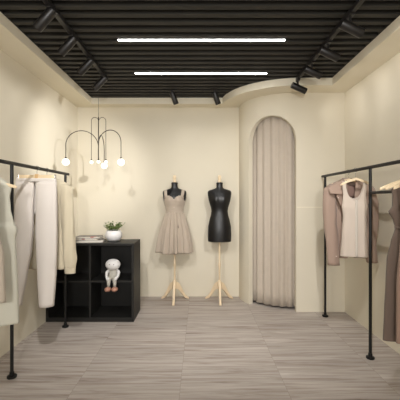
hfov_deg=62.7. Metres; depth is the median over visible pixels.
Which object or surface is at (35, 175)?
hanger
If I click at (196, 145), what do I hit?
wall
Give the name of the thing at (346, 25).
track spotlight
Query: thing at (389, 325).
dress
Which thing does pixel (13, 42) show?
trim
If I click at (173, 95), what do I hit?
track spotlight
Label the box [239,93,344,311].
wall
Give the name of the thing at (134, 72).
strip light
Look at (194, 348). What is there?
floor
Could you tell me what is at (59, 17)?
track
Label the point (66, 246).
shirt
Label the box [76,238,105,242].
magazine
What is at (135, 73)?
diffuser
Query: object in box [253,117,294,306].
curtain
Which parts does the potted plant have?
pot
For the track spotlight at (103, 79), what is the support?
attached to the track at (59, 17)
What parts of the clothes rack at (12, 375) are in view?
post, rail, post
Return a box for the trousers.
[14,178,57,307]
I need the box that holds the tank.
[340,182,367,257]
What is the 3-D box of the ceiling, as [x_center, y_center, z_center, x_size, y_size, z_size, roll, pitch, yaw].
[0.018,-1.490,1.410,3.605,0.261,6.420,0,0,0]
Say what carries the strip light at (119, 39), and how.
attached to the ceiling
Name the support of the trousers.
hanging from the hanger at (35, 175)
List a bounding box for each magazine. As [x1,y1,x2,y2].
[76,235,102,237]
[76,236,102,239]
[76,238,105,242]
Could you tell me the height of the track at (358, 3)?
0.037 m
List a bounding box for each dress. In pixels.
[155,189,192,254]
[383,187,399,341]
[396,247,399,343]
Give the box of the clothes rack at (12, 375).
[0,159,69,379]
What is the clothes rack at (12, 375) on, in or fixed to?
on the floor
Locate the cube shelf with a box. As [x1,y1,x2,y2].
[46,239,139,321]
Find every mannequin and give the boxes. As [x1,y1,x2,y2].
[161,175,188,305]
[205,175,232,305]
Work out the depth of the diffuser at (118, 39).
2.78 m
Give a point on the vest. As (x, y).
(9, 310)
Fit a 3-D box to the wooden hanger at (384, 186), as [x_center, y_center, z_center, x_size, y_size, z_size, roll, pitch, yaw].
[1.430,-0.181,2.229,0.410,0.228,0.026,0,0,0]
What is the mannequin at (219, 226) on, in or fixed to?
on the floor
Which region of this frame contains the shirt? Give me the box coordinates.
[29,179,76,273]
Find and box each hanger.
[18,166,55,179]
[340,172,368,185]
[379,180,399,189]
[385,181,399,189]
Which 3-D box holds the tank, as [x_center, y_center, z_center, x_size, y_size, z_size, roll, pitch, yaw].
[1.410,0.173,3.000,0.236,0.689,0.106,0,0,14]
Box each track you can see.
[42,0,107,78]
[296,0,364,79]
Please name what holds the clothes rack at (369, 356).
on the floor
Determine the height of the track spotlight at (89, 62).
0.166 m
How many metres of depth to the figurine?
3.55 m
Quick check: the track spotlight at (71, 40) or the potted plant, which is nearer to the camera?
the track spotlight at (71, 40)
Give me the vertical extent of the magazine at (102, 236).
0.019 m
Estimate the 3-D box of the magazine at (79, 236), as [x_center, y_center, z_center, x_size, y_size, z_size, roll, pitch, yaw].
[-1.270,0.420,3.770,0.270,0.015,0.190,0,0,-6]
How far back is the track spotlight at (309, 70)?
3.15 m
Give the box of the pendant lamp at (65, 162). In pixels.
[62,90,124,168]
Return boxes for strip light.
[117,38,285,41]
[134,72,267,73]
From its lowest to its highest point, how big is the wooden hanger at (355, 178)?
0.164 m
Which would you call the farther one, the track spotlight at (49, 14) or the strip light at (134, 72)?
the strip light at (134, 72)
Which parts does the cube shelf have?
shelf, shelf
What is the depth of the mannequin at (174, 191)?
4.30 m
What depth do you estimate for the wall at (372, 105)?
3.21 m
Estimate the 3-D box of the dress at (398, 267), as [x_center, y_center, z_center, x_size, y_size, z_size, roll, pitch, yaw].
[1.436,0.412,2.075,0.390,0.986,0.131,0,0,-2]
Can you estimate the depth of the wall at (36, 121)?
3.26 m
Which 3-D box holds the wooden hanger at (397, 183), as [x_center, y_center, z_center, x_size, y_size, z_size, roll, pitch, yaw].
[1.430,-0.181,2.159,0.410,0.228,0.026,0,0,0]
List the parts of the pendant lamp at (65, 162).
globe, arm, arm, rod, globe, arm, globe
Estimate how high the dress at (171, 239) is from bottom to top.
0.837 m
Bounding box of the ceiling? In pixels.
[0,0,399,96]
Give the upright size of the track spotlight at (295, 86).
0.152 m
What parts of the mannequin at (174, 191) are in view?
leg, leg, leg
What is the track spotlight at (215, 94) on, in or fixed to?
attached to the ceiling
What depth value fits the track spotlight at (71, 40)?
2.64 m
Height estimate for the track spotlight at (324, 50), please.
0.152 m
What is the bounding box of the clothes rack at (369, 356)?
[321,160,399,359]
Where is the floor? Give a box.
[0,297,399,399]
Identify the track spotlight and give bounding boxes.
[33,5,56,31]
[57,34,77,56]
[77,57,94,75]
[92,75,107,90]
[170,90,178,104]
[212,90,220,104]
[290,79,306,93]
[303,61,322,78]
[318,41,340,61]
[338,12,364,37]
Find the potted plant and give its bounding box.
[104,221,123,240]
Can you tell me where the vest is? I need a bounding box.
[0,177,19,325]
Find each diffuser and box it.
[118,39,284,40]
[135,73,266,73]
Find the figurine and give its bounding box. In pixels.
[104,259,120,291]
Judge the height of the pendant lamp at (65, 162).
0.975 m
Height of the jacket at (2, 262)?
0.781 m
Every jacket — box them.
[0,236,5,302]
[322,178,378,265]
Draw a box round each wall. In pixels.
[0,49,77,356]
[78,107,238,296]
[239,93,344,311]
[345,52,399,353]
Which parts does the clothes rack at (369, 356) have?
post, rail, post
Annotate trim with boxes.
[0,12,399,106]
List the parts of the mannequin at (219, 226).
leg, leg, leg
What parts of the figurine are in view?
arm, leg, arm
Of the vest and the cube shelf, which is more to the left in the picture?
the vest
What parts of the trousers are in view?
trouser leg, seat panel, trouser leg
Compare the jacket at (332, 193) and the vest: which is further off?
the jacket at (332, 193)

